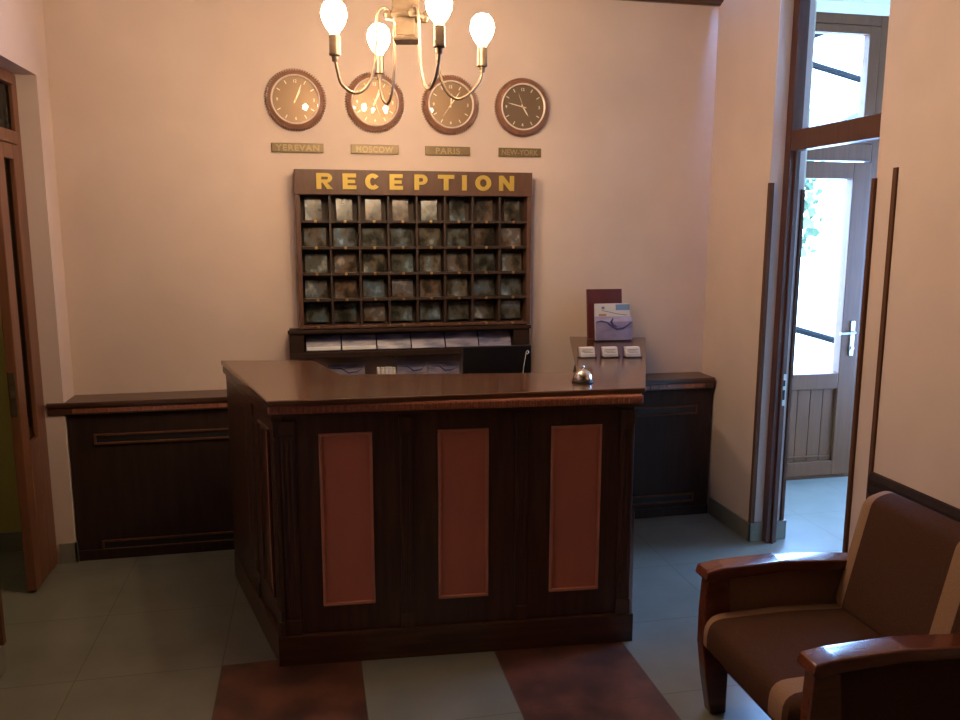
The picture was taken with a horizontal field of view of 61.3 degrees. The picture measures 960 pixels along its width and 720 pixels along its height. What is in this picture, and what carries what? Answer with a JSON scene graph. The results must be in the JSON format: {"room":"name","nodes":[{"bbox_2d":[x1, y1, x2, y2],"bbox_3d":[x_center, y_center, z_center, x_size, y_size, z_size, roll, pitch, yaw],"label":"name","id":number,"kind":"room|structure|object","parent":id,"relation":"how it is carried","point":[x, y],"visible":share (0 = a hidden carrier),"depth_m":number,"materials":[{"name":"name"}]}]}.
{"room":"hotel lobby","nodes":[
{"label":"hotel lobby","id":0,"kind":"room"},
{"bbox_2d":[0,0,77,562],"bbox_3d":[-1.218,0.146,-0.133,0.174,2.950,8.200,-2,10,-12],"label":"wall","id":1,"kind":"structure","parent":0,"point":[23,54],"depth_m":3.68,"materials":[{"name":"beige paint"}]},
{"bbox_2d":[0,585,5,645],"bbox_3d":[-1.738,0.193,2.804,0.028,1.700,0.026,-2,10,-12],"label":"trim","id":2,"kind":"structure","parent":1,"relation":"attached to","point":[2,626],"depth_m":2.92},
{"bbox_2d":[0,644,7,678],"bbox_3d":[-1.011,1.640,-0.431,0.014,0.100,7.022,-2,10,-12],"label":"baseboard","id":3,"kind":"structure","parent":1,"relation":"attached to","point":[3,658],"depth_m":2.93,"materials":[{"name":"grey tile"}]},
{"bbox_2d":[0,67,57,590],"bbox_3d":[-1.939,-0.052,3.229,0.052,2.245,0.983,-2,10,-12],"label":"door","id":4,"kind":"structure","parent":1,"relation":"in","point":[17,297],"depth_m":3.52,"materials":[{"name":"orange wood"}]},
{"bbox_2d":[59,542,79,563],"bbox_3d":[-1.972,0.926,3.889,0.081,0.100,0.012,-2,10,-12],"label":"baseboard","id":5,"kind":"structure","parent":1,"relation":"attached to","point":[69,552],"depth_m":3.88,"materials":[{"name":"grey tile"}]},
{"bbox_2d":[0,0,718,531],"bbox_3d":[-1.348,-0.549,4.085,5.665,2.950,0.220,-2,10,-12],"label":"wall","id":6,"kind":"structure","parent":0,"point":[177,210],"depth_m":4.03,"materials":[{"name":"beige paint"}]},
{"bbox_2d":[0,531,22,551],"bbox_3d":[-3.136,0.929,3.858,1.980,0.100,0.012,-2,10,-12],"label":"baseboard","id":7,"kind":"structure","parent":6,"relation":"attached to","point":[9,541],"depth_m":4.02,"materials":[{"name":"grey tile"}]},
{"bbox_2d":[264,68,325,130],"bbox_3d":[-0.894,-1.262,3.928,0.295,0.295,0.042,-2,10,-12],"label":"wall clock","id":8,"kind":"object","parent":6,"relation":"attached to","point":[295,100],"visible":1,"depth_m":3.92,"materials":[{"name":"brown wood"}]},
{"bbox_2d":[271,142,323,152],"bbox_3d":[-0.896,-1.043,3.980,0.250,0.045,0.011,-2,10,-12],"label":"name plate","id":9,"kind":"object","parent":6,"relation":"attached to","point":[275,147],"visible":1,"depth_m":3.98,"materials":[{"name":"brown metal"}]},
{"bbox_2d":[345,72,403,132],"bbox_3d":[-0.520,-1.274,4.006,0.295,0.295,0.042,-2,10,-12],"label":"wall clock","id":10,"kind":"object","parent":6,"relation":"attached to","point":[367,109],"visible":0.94,"depth_m":4.00,"materials":[{"name":"brown wood"}]},
{"bbox_2d":[351,144,397,154],"bbox_3d":[-0.527,-1.055,4.057,0.237,0.045,0.011,-2,10,-12],"label":"name plate","id":11,"kind":"object","parent":6,"relation":"attached to","point":[355,148],"visible":1,"depth_m":4.05,"materials":[{"name":"brown metal"}]},
{"bbox_2d":[288,324,530,358],"bbox_3d":[-0.353,-0.103,4.188,1.242,0.144,0.131,-2,10,-12],"label":"wall shelf","id":12,"kind":"object","parent":6,"relation":"attached to","point":[519,333],"visible":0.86,"depth_m":4.12,"materials":[{"name":"wood"}]},
{"bbox_2d":[306,335,340,351],"bbox_3d":[-0.789,-0.084,4.084,0.170,0.075,0.048,-2,10,-12],"label":"brochure","id":13,"kind":"object","parent":12,"relation":"in","point":[323,342],"visible":1,"depth_m":4.08,"materials":[{"name":"grey paper"}]},
{"bbox_2d":[342,334,375,350],"bbox_3d":[-0.616,-0.090,4.120,0.170,0.075,0.048,-2,10,-12],"label":"brochure","id":14,"kind":"object","parent":12,"relation":"in","point":[363,341],"visible":1,"depth_m":4.12,"materials":[{"name":"grey paper"}]},
{"bbox_2d":[377,333,410,349],"bbox_3d":[-0.443,-0.095,4.156,0.170,0.075,0.048,-2,10,-12],"label":"brochure","id":15,"kind":"object","parent":12,"relation":"in","point":[384,341],"visible":1,"depth_m":4.15,"materials":[{"name":"paper"}]},
{"bbox_2d":[294,169,531,328],"bbox_3d":[-0.325,-0.562,4.128,1.190,0.778,0.113,-2,10,-12],"label":"key rack","id":16,"kind":"object","parent":12,"relation":"on","point":[327,184],"visible":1,"depth_m":4.11,"materials":[{"name":"brown wood"}]},
{"bbox_2d":[304,197,321,219],"bbox_3d":[-0.824,-0.747,3.999,0.080,0.111,0.019,-2,10,-14],"label":"picture card","id":17,"kind":"object","parent":16,"relation":"in","point":[312,204],"visible":0.87,"depth_m":4.00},
{"bbox_2d":[304,228,325,246],"bbox_3d":[-0.819,-0.609,4.019,0.108,0.092,0.015,-1,9,-6],"label":"picture card","id":18,"kind":"object","parent":16,"relation":"in","point":[313,237],"visible":1,"depth_m":4.02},
{"bbox_2d":[305,254,326,272],"bbox_3d":[-0.819,-0.484,4.048,0.108,0.092,0.014,-1,9,-8],"label":"picture card","id":19,"kind":"object","parent":16,"relation":"in","point":[313,262],"visible":1,"depth_m":4.05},
{"bbox_2d":[305,280,327,297],"bbox_3d":[-0.822,-0.356,4.065,0.108,0.092,0.013,-2,10,-15],"label":"picture card","id":20,"kind":"object","parent":16,"relation":"in","point":[313,288],"visible":1,"depth_m":4.06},
{"bbox_2d":[306,304,328,321],"bbox_3d":[-0.821,-0.237,4.090,0.108,0.091,0.017,-1,9,-9],"label":"picture card","id":21,"kind":"object","parent":16,"relation":"in","point":[315,312],"visible":1,"depth_m":4.09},
{"bbox_2d":[333,228,354,245],"bbox_3d":[-0.678,-0.614,4.049,0.108,0.092,0.016,-3,10,-17],"label":"picture card","id":22,"kind":"object","parent":16,"relation":"in","point":[341,236],"visible":1,"depth_m":4.05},
{"bbox_2d":[335,198,352,219],"bbox_3d":[-0.676,-0.751,4.027,0.080,0.111,0.020,-3,10,-17],"label":"picture card","id":23,"kind":"object","parent":16,"relation":"in","point":[343,205],"visible":0.89,"depth_m":4.03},
{"bbox_2d":[334,303,355,321],"bbox_3d":[-0.686,-0.242,4.123,0.108,0.091,0.017,-1,9,-7],"label":"picture card","id":24,"kind":"object","parent":16,"relation":"in","point":[343,311],"visible":1,"depth_m":4.12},
{"bbox_2d":[334,254,356,271],"bbox_3d":[-0.678,-0.489,4.080,0.108,0.091,0.017,-2,10,-11],"label":"picture card","id":25,"kind":"object","parent":16,"relation":"in","point":[343,262],"visible":1,"depth_m":4.08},
{"bbox_2d":[335,279,356,297],"bbox_3d":[-0.679,-0.361,4.097,0.108,0.091,0.017,-1,9,-9],"label":"picture card","id":26,"kind":"object","parent":16,"relation":"in","point":[343,288],"visible":1,"depth_m":4.09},
{"bbox_2d":[362,228,383,245],"bbox_3d":[-0.540,-0.620,4.088,0.108,0.092,0.014,-2,10,-13],"label":"picture card","id":27,"kind":"object","parent":16,"relation":"in","point":[370,236],"visible":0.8,"depth_m":4.08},
{"bbox_2d":[365,198,380,219],"bbox_3d":[-0.536,-0.756,4.057,0.080,0.111,0.019,-2,10,-12],"label":"picture card","id":28,"kind":"object","parent":16,"relation":"in","point":[372,205],"visible":0.97,"depth_m":4.06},
{"bbox_2d":[363,279,384,297],"bbox_3d":[-0.540,-0.365,4.125,0.108,0.092,0.013,-3,10,-17],"label":"picture card","id":29,"kind":"object","parent":16,"relation":"in","point":[371,287],"visible":1,"depth_m":4.12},
{"bbox_2d":[363,254,384,271],"bbox_3d":[-0.537,-0.492,4.100,0.108,0.092,0.016,-3,10,-17],"label":"picture card","id":30,"kind":"object","parent":16,"relation":"in","point":[371,262],"visible":0.99,"depth_m":4.10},
{"bbox_2d":[363,303,384,320],"bbox_3d":[-0.541,-0.246,4.144,0.108,0.092,0.013,-1,9,-7],"label":"picture card","id":31,"kind":"object","parent":16,"relation":"in","point":[372,311],"visible":1,"depth_m":4.14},
{"bbox_2d":[392,198,408,219],"bbox_3d":[-0.402,-0.761,4.089,0.080,0.111,0.018,-1,9,-9],"label":"picture card","id":32,"kind":"object","parent":16,"relation":"in","point":[399,205],"visible":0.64,"depth_m":4.09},
{"bbox_2d":[390,228,411,245],"bbox_3d":[-0.401,-0.625,4.120,0.108,0.091,0.017,-2,10,-15],"label":"picture card","id":33,"kind":"object","parent":16,"relation":"in","point":[399,236],"visible":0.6,"depth_m":4.12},
{"bbox_2d":[391,302,411,320],"bbox_3d":[-0.403,-0.249,4.167,0.108,0.092,0.014,-2,10,-11],"label":"picture card","id":34,"kind":"object","parent":16,"relation":"in","point":[399,311],"visible":0.9,"depth_m":4.17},
{"bbox_2d":[391,254,412,271],"bbox_3d":[-0.397,-0.496,4.129,0.108,0.092,0.014,-2,10,-10],"label":"picture card","id":35,"kind":"object","parent":16,"relation":"in","point":[400,262],"visible":1,"depth_m":4.13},
{"bbox_2d":[392,279,412,296],"bbox_3d":[-0.397,-0.369,4.151,0.108,0.091,0.018,-3,10,-16],"label":"picture card","id":36,"kind":"object","parent":16,"relation":"in","point":[400,287],"visible":1,"depth_m":4.15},
{"bbox_2d":[421,198,436,220],"bbox_3d":[-0.260,-0.764,4.115,0.080,0.111,0.020,-1,9,-7],"label":"picture card","id":37,"kind":"object","parent":16,"relation":"in","point":[428,205],"visible":1,"depth_m":4.11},
{"bbox_2d":[419,228,439,245],"bbox_3d":[-0.258,-0.628,4.137,0.108,0.092,0.013,-2,10,-13],"label":"picture card","id":38,"kind":"object","parent":16,"relation":"in","point":[427,236],"visible":0.91,"depth_m":4.13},
{"bbox_2d":[419,302,439,319],"bbox_3d":[-0.261,-0.256,4.208,0.108,0.092,0.014,-3,10,-16],"label":"picture card","id":39,"kind":"object","parent":16,"relation":"in","point":[428,310],"visible":1,"depth_m":4.21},
{"bbox_2d":[419,253,440,270],"bbox_3d":[-0.257,-0.502,4.168,0.108,0.091,0.017,-1,9,-9],"label":"picture card","id":40,"kind":"object","parent":16,"relation":"in","point":[428,261],"visible":1,"depth_m":4.17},
{"bbox_2d":[420,279,440,296],"bbox_3d":[-0.256,-0.373,4.178,0.108,0.092,0.014,-1,9,-9],"label":"picture card","id":41,"kind":"object","parent":16,"relation":"in","point":[428,287],"visible":1,"depth_m":4.18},
{"bbox_2d":[446,253,466,270],"bbox_3d":[-0.120,-0.505,4.189,0.108,0.091,0.018,-1,9,-7],"label":"picture card","id":42,"kind":"object","parent":16,"relation":"in","point":[454,261],"visible":1,"depth_m":4.19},
{"bbox_2d":[446,278,466,295],"bbox_3d":[-0.120,-0.378,4.210,0.108,0.092,0.015,-2,10,-14],"label":"picture card","id":43,"kind":"object","parent":16,"relation":"in","point":[455,286],"visible":1,"depth_m":4.21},
{"bbox_2d":[449,199,464,220],"bbox_3d":[-0.118,-0.771,4.154,0.080,0.111,0.019,-2,10,-15],"label":"picture card","id":44,"kind":"object","parent":16,"relation":"in","point":[456,206],"visible":1,"depth_m":4.15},
{"bbox_2d":[447,228,467,245],"bbox_3d":[-0.116,-0.634,4.177,0.108,0.092,0.014,-1,9,-8],"label":"picture card","id":45,"kind":"object","parent":16,"relation":"in","point":[455,236],"visible":0.9,"depth_m":4.17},
{"bbox_2d":[448,301,468,318],"bbox_3d":[-0.113,-0.259,4.228,0.108,0.092,0.012,-2,10,-11],"label":"picture card","id":46,"kind":"object","parent":16,"relation":"in","point":[456,310],"visible":1,"depth_m":4.23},
{"bbox_2d":[474,278,492,295],"bbox_3d":[0.017,-0.384,4.245,0.108,0.092,0.014,-2,10,-11],"label":"picture card","id":47,"kind":"object","parent":16,"relation":"in","point":[482,286],"visible":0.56,"depth_m":4.24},
{"bbox_2d":[474,301,492,318],"bbox_3d":[0.016,-0.265,4.269,0.108,0.091,0.017,-1,9,-6],"label":"picture card","id":48,"kind":"object","parent":16,"relation":"in","point":[482,309],"visible":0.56,"depth_m":4.27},
{"bbox_2d":[474,253,493,270],"bbox_3d":[0.021,-0.510,4.221,0.108,0.091,0.018,-2,10,-13],"label":"picture card","id":49,"kind":"object","parent":16,"relation":"in","point":[482,261],"visible":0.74,"depth_m":4.22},
{"bbox_2d":[474,228,493,245],"bbox_3d":[0.018,-0.637,4.199,0.108,0.092,0.014,-1,9,-9],"label":"picture card","id":50,"kind":"object","parent":16,"relation":"in","point":[482,236],"visible":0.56,"depth_m":4.20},
{"bbox_2d":[477,199,492,220],"bbox_3d":[0.025,-0.774,4.177,0.080,0.111,0.018,-1,9,-8],"label":"picture card","id":51,"kind":"object","parent":16,"relation":"in","point":[484,206],"visible":1,"depth_m":4.17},
{"bbox_2d":[500,300,519,317],"bbox_3d":[0.160,-0.268,4.286,0.108,0.092,0.012,-3,10,-16],"label":"picture card","id":52,"kind":"object","parent":16,"relation":"in","point":[508,309],"visible":1,"depth_m":4.28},
{"bbox_2d":[500,278,520,294],"bbox_3d":[0.161,-0.389,4.278,0.108,0.091,0.018,-2,10,-11],"label":"picture card","id":53,"kind":"object","parent":16,"relation":"in","point":[509,286],"visible":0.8,"depth_m":4.28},
{"bbox_2d":[501,253,520,270],"bbox_3d":[0.165,-0.515,4.253,0.108,0.092,0.016,-2,10,-14],"label":"picture card","id":54,"kind":"object","parent":16,"relation":"in","point":[509,261],"visible":1,"depth_m":4.25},
{"bbox_2d":[501,228,520,245],"bbox_3d":[0.159,-0.641,4.222,0.108,0.091,0.017,-2,10,-14],"label":"picture card","id":55,"kind":"object","parent":16,"relation":"in","point":[509,236],"visible":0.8,"depth_m":4.22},
{"bbox_2d":[504,199,519,220],"bbox_3d":[0.165,-0.779,4.211,0.080,0.111,0.021,-1,9,-8],"label":"picture card","id":56,"kind":"object","parent":16,"relation":"in","point":[511,206],"visible":1,"depth_m":4.21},
{"bbox_2d":[411,332,444,348],"bbox_3d":[-0.270,-0.103,4.193,0.170,0.079,0.050,-2,10,-12],"label":"brochure","id":57,"kind":"object","parent":12,"relation":"in","point":[419,339],"visible":1,"depth_m":4.19,"materials":[{"name":"paper"}]},
{"bbox_2d":[445,331,477,347],"bbox_3d":[-0.096,-0.108,4.229,0.170,0.079,0.050,-2,10,-12],"label":"brochure","id":58,"kind":"object","parent":12,"relation":"in","point":[455,338],"visible":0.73,"depth_m":4.22,"materials":[{"name":"paper"}]},
{"bbox_2d":[478,330,510,345],"bbox_3d":[0.077,-0.114,4.266,0.170,0.079,0.050,-2,10,-12],"label":"brochure","id":59,"kind":"object","parent":12,"relation":"in","point":[495,337],"visible":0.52,"depth_m":4.26,"materials":[{"name":"paper"}]},
{"bbox_2d":[425,146,469,155],"bbox_3d":[-0.164,-1.066,4.133,0.232,0.045,0.011,-2,10,-12],"label":"name plate","id":60,"kind":"object","parent":6,"relation":"attached to","point":[429,150],"visible":1,"depth_m":4.13,"materials":[{"name":"brown metal"}]},
{"bbox_2d":[421,75,478,134],"bbox_3d":[-0.148,-1.286,4.084,0.295,0.295,0.042,-2,10,-12],"label":"wall clock","id":61,"kind":"object","parent":6,"relation":"attached to","point":[447,115],"visible":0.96,"depth_m":4.08,"materials":[{"name":"brown wood"}]},
{"bbox_2d":[498,148,540,156],"bbox_3d":[0.207,-1.079,4.210,0.228,0.045,0.011,-2,10,-12],"label":"name plate","id":62,"kind":"object","parent":6,"relation":"attached to","point":[502,152],"visible":1,"depth_m":4.21,"materials":[{"name":"brown metal"}]},
{"bbox_2d":[494,78,549,136],"bbox_3d":[0.219,-1.298,4.160,0.295,0.295,0.042,-2,10,-12],"label":"wall clock","id":63,"kind":"object","parent":6,"relation":"attached to","point":[521,106],"visible":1,"depth_m":4.15,"materials":[{"name":"brown wood"}]},
{"bbox_2d":[622,0,723,6],"bbox_3d":[-0.346,-1.845,3.941,3.321,0.042,0.060,-2,10,-12],"label":"trim","id":64,"kind":"structure","parent":6,"relation":"attached to","point":[718,3],"depth_m":4.25,"materials":[{"name":"brown wood"}]},
{"bbox_2d":[0,476,847,719],"bbox_3d":[0.627,1.507,0.704,8.020,0.001,8.620,-2,10,-12],"label":"floor","id":65,"kind":"structure","parent":0,"point":[169,636],"depth_m":3.05,"materials":[{"name":"tile"}]},
{"bbox_2d":[46,389,234,560],"bbox_3d":[-1.490,0.558,4.022,1.108,0.785,0.193,-2,10,-12],"label":"base cabinet","id":66,"kind":"object","parent":65,"relation":"on","point":[151,471],"visible":0.59,"depth_m":3.93,"materials":[{"name":"brown wood"}]},
{"bbox_2d":[221,337,645,666],"bbox_3d":[-0.039,0.508,3.650,2.163,1.009,1.459,-2,10,-12],"label":"reception desk","id":67,"kind":"object","parent":65,"relation":"on","point":[376,516],"visible":1,"depth_m":3.02,"materials":[{"name":"brown wood"}]},
{"bbox_2d":[221,337,645,406],"bbox_3d":[-0.042,0.017,3.588,2.166,0.020,1.424,-2,10,-12],"label":"countertop","id":68,"kind":"structure","parent":67,"relation":"on","point":[276,383],"depth_m":3.10,"materials":[{"name":"brown wood"}]},
{"bbox_2d":[462,345,530,373],"bbox_3d":[0.073,0.096,3.668,0.315,0.328,0.140,-2,10,-12],"label":"computer monitor","id":69,"kind":"object","parent":67,"relation":"on","point":[499,358],"visible":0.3,"depth_m":3.63,"materials":[{"name":"black"}]},
{"bbox_2d":[572,365,592,383],"bbox_3d":[0.394,0.053,3.113,0.084,0.065,0.084,-2,10,-12],"label":"bell","id":70,"kind":"object","parent":67,"relation":"on","point":[581,376],"visible":1,"depth_m":3.09,"materials":[{"name":"silver metal"}]},
{"bbox_2d":[578,347,594,356],"bbox_3d":[0.488,-0.034,3.699,0.080,0.047,0.058,-2,10,-12],"label":"card holder","id":71,"kind":"object","parent":67,"relation":"on","point":[583,351],"visible":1,"depth_m":3.69,"materials":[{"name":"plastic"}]},
{"bbox_2d":[586,289,621,338],"bbox_3d":[0.663,-0.247,4.319,0.192,0.262,0.053,-2,10,-12],"label":"folder","id":72,"kind":"object","parent":67,"relation":"on","point":[593,296],"visible":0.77,"depth_m":4.30,"materials":[{"name":"red paper"}]},
{"bbox_2d":[601,346,617,356],"bbox_3d":[0.594,-0.035,3.706,0.080,0.047,0.058,-2,10,-12],"label":"card holder","id":73,"kind":"object","parent":67,"relation":"on","point":[611,351],"visible":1,"depth_m":3.69,"materials":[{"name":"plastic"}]},
{"bbox_2d":[594,303,631,339],"bbox_3d":[0.694,-0.196,4.235,0.206,0.197,0.071,-2,10,-12],"label":"brochure","id":74,"kind":"object","parent":67,"relation":"on","point":[613,321],"visible":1,"depth_m":4.22,"materials":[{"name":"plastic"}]},
{"bbox_2d":[597,318,631,329],"bbox_3d":[0.699,-0.187,4.216,0.197,0.063,0.016,-1,9,-10],"label":"print","id":75,"kind":"object","parent":74,"relation":"attached to","point":[602,323],"depth_m":4.22},
{"bbox_2d":[616,304,629,309],"bbox_3d":[0.747,-0.277,4.243,0.077,0.030,0.006,-2,10,-12],"label":"print","id":76,"kind":"object","parent":74,"relation":"on","point":[618,306],"depth_m":4.24,"materials":[{"name":"blue"}]},
{"bbox_2d":[624,346,640,356],"bbox_3d":[0.698,-0.036,3.712,0.080,0.047,0.058,-2,10,-12],"label":"card holder","id":77,"kind":"object","parent":67,"relation":"on","point":[629,351],"visible":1,"depth_m":3.70,"materials":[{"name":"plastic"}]},
{"bbox_2d":[632,372,714,518],"bbox_3d":[0.876,0.481,4.516,0.808,0.785,0.193,-2,10,-12],"label":"base cabinet","id":78,"kind":"object","parent":65,"relation":"on","point":[672,433],"visible":0.49,"depth_m":4.49,"materials":[{"name":"brown wood"}]},
{"bbox_2d":[696,491,959,719],"bbox_3d":[1.184,0.841,2.454,0.853,0.746,0.646,-2,10,-12],"label":"armchair","id":79,"kind":"object","parent":65,"relation":"on","point":[871,631],"visible":1,"depth_m":2.43,"materials":[{"name":"brown wood"}]},
{"bbox_2d":[703,604,881,719],"bbox_3d":[1.086,0.913,2.445,0.654,0.135,0.516,-2,10,-12],"label":"seat cushion","id":80,"kind":"object","parent":79,"relation":"on","point":[760,645],"depth_m":2.47,"materials":[{"name":"brown fabric"}]},
{"bbox_3d":[-0.234,0.517,4.287,1.450,0.785,0.188,-2,10,-12],"label":"cabinet","id":81,"kind":"object","parent":65,"relation":"on","visible":0},
{"bbox_2d":[328,363,364,374],"bbox_3d":[-0.683,0.079,4.154,0.185,0.117,0.027,-2,10,-12],"label":"leaflet","id":82,"kind":"object","parent":81,"relation":"on","point":[342,369],"visible":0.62,"depth_m":4.15,"materials":[{"name":"blue"}]},
{"bbox_2d":[332,367,362,373],"bbox_3d":[-0.678,0.052,4.150,0.158,0.036,0.015,-2,10,-10],"label":"print","id":83,"kind":"object","parent":82,"relation":"attached to","point":[340,370],"depth_m":4.15},
{"bbox_2d":[377,367,395,373],"bbox_3d":[-0.483,0.084,4.176,0.096,0.100,0.015,-2,10,-12],"label":"stand","id":84,"kind":"object","parent":81,"relation":"on","point":[386,371],"visible":0.41,"depth_m":4.17,"materials":[{"name":"white plastic"}]},
{"bbox_2d":[397,361,426,373],"bbox_3d":[-0.354,0.068,4.223,0.157,0.117,0.027,-2,10,-12],"label":"leaflet","id":85,"kind":"object","parent":81,"relation":"on","point":[402,367],"visible":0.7,"depth_m":4.22,"materials":[{"name":"blue"}]},
{"bbox_2d":[401,365,425,370],"bbox_3d":[-0.350,0.041,4.219,0.135,0.036,0.015,-2,9,-10],"label":"print","id":86,"kind":"object","parent":85,"relation":"attached to","point":[403,367],"depth_m":4.22},
{"bbox_2d":[428,361,458,373],"bbox_3d":[-0.191,0.066,4.257,0.166,0.112,0.026,-2,10,-12],"label":"leaflet","id":87,"kind":"object","parent":81,"relation":"on","point":[452,367],"visible":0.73,"depth_m":4.25,"materials":[{"name":"blue"}]},
{"bbox_2d":[432,365,457,370],"bbox_3d":[-0.186,0.041,4.253,0.142,0.036,0.015,-2,9,-10],"label":"print","id":88,"kind":"object","parent":87,"relation":"attached to","point":[434,367],"depth_m":4.25},
{"bbox_2d":[803,0,816,189],"bbox_3d":[1.485,-0.590,4.398,0.008,2.940,0.855,-2,10,-12],"label":"wall","id":89,"kind":"structure","parent":0,"point":[815,0],"depth_m":3.85,"materials":[{"name":"beige paint"}]},
{"bbox_2d":[776,519,785,538],"bbox_3d":[1.464,0.814,4.614,0.077,0.100,0.857,-2,10,-12],"label":"baseboard","id":90,"kind":"structure","parent":89,"relation":"attached to","point":[781,525],"depth_m":4.20,"materials":[{"name":"grey tile"}]},
{"bbox_2d":[702,0,959,551],"bbox_3d":[2.190,0.036,0.578,0.210,2.950,8.200,-2,10,-12],"label":"wall","id":91,"kind":"structure","parent":0,"point":[918,437],"depth_m":3.17,"materials":[{"name":"beige paint"}]},
{"bbox_2d":[708,497,762,541],"bbox_3d":[1.375,0.852,4.378,0.079,0.100,0.427,-2,10,-12],"label":"baseboard","id":92,"kind":"structure","parent":91,"relation":"attached to","point":[748,531],"depth_m":4.29,"materials":[{"name":"grey tile"}]},
{"bbox_2d":[748,183,774,522],"bbox_3d":[1.396,-0.007,4.025,0.024,1.710,0.022,-2,10,-12],"label":"trim","id":93,"kind":"structure","parent":91,"relation":"attached to","point":[770,193],"depth_m":4.01,"materials":[{"name":"wood"}]},
{"bbox_2d":[779,190,804,520],"bbox_3d":[1.565,0.002,4.067,0.019,1.680,0.018,-2,10,-12],"label":"trim","id":94,"kind":"structure","parent":91,"relation":"attached to","point":[802,194],"depth_m":4.05,"materials":[{"name":"wood"}]},
{"bbox_2d":[762,0,880,543],"bbox_3d":[1.564,-0.360,3.619,0.058,2.740,0.753,-2,10,-12],"label":"door frame","id":95,"kind":"structure","parent":91,"relation":"in","point":[866,128],"depth_m":3.88,"materials":[{"name":"brown wood"}]},
{"bbox_2d":[842,178,877,552],"bbox_3d":[1.546,0.122,3.306,0.023,1.690,0.020,-2,10,-12],"label":"trim","id":96,"kind":"structure","parent":91,"relation":"attached to","point":[873,192],"depth_m":3.28,"materials":[{"name":"wood"}]},
{"bbox_2d":[866,167,898,498],"bbox_3d":[1.551,0.132,3.152,0.022,1.720,0.022,-2,10,-12],"label":"trim","id":97,"kind":"structure","parent":91,"relation":"attached to","point":[895,169],"depth_m":3.10,"materials":[{"name":"wood"}]},
{"bbox_2d":[867,472,959,521],"bbox_3d":[2.220,1.015,0.016,0.023,0.100,6.589,-2,10,-12],"label":"trim","id":98,"kind":"structure","parent":91,"relation":"attached to","point":[877,483],"depth_m":2.98,"materials":[{"name":"wood"}]},
{"bbox_2d":[816,0,889,15],"bbox_3d":[2.527,-0.713,5.126,2.355,2.950,0.160,-2,10,-12],"label":"wall","id":99,"kind":"structure","parent":0,"point":[822,5],"depth_m":4.75,"materials":[{"name":"beige paint"}]},
{"bbox_2d":[786,12,888,479],"bbox_3d":[2.049,-0.633,4.973,0.920,2.840,0.135,-2,10,-12],"label":"door","id":100,"kind":"structure","parent":99,"relation":"in","point":[822,404],"depth_m":5.08,"materials":[{"name":"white wood"}]},
{"bbox_2d":[815,23,880,143],"bbox_3d":[2.017,-1.642,4.822,0.744,0.674,0.060,-2,10,-12],"label":"window","id":101,"kind":"structure","parent":100,"relation":"attached to","point":[872,34],"depth_m":4.84,"materials":[{"name":"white wood"}]},
{"bbox_2d":[827,0,889,4],"bbox_3d":[2.825,-1.869,3.228,2.235,0.050,3.260,-2,10,-12],"label":"ceiling","id":102,"kind":"structure","parent":0,"point":[887,2],"depth_m":4.72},
{"bbox_3d":[0.480,-1.290,-0.007,3.291,0.150,8.200,-2,10,-12],"label":"ceiling","id":103,"kind":"structure","parent":0,"visible":0},
{"bbox_2d":[321,0,493,104],"bbox_3d":[-0.242,-1.276,2.717,0.490,0.764,0.425,4,10,21],"label":"chandelier","id":104,"kind":"object","parent":103,"relation":"hanging from","point":[404,15],"visible":1,"depth_m":2.71,"materials":[{"name":"gold metal"}]},
{"bbox_2d":[329,33,340,61],"bbox_3d":[-0.478,-1.026,2.664,0.038,0.086,0.038,-2,10,-12],"label":"socket","id":105,"kind":"object","parent":104,"relation":"attached to","point":[334,38],"depth_m":2.65,"materials":[{"name":"gold metal"}]},
{"bbox_2d":[374,54,383,79],"bbox_3d":[-0.372,-1.078,2.985,0.038,0.086,0.038,-2,10,-12],"label":"socket","id":106,"kind":"object","parent":104,"relation":"attached to","point":[379,71],"depth_m":2.97,"materials":[{"name":"gold metal"}]},
{"bbox_2d":[433,24,444,53],"bbox_3d":[-0.128,-1.004,2.538,0.038,0.086,0.038,-2,10,-12],"label":"socket","id":107,"kind":"object","parent":104,"relation":"attached to","point":[438,29],"depth_m":2.52,"materials":[{"name":"gold metal"}]},
{"bbox_2d":[477,46,486,72],"bbox_3d":[0.007,-1.054,2.842,0.038,0.086,0.038,-2,10,-12],"label":"socket","id":108,"kind":"object","parent":104,"relation":"attached to","point":[481,50],"depth_m":2.83,"materials":[{"name":"gold metal"}]},
{"label":"outside","id":109,"kind":"structure","parent":0,"visible":0},
{"bbox_2d":[793,311,835,372],"bbox_3d":[3.736,-0.186,11.450,16.000,0.100,11.380,-2,10,-12],"label":"ground","id":110,"kind":"structure","parent":109,"point":[818,323],"depth_m":12.28,"materials":[{"name":"white"}]},
{"bbox_2d":[801,124,825,256],"bbox_3d":[3.505,-1.332,9.439,0.878,2.820,0.901,-2,10,-12],"label":"tree","id":111,"kind":"object","parent":110,"relation":"on","point":[810,230],"visible":0.07,"depth_m":9.16,"materials":[{"name":"green plant"}]},
{"bbox_2d":[796,326,833,343],"bbox_3d":[2.551,0.079,6.153,1.913,1.094,0.051,-2,10,-12],"label":"porch railing","id":112,"kind":"object","parent":110,"relation":"on","point":[799,330],"visible":0.02,"depth_m":6.08,"materials":[{"name":"metal"}]},
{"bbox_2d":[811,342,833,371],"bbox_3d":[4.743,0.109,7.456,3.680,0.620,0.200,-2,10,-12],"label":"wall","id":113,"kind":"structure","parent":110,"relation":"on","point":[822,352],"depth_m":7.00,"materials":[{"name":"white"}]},
{"bbox_2d":[798,83,859,315],"bbox_3d":[8.277,-3.342,16.137,5.800,4.620,2.800,-2,10,-12],"label":"sky","id":114,"kind":"structure","parent":110,"relation":"on","point":[819,271],"depth_m":14.95,"materials":[{"name":"white"}]},
{"bbox_2d":[813,34,860,82],"bbox_3d":[2.479,-0.870,5.670,2.646,3.122,0.468,-2,10,-12],"label":"porch canopy","id":115,"kind":"object","parent":110,"relation":"on","point":[817,66],"visible":0.11,"depth_m":5.67,"materials":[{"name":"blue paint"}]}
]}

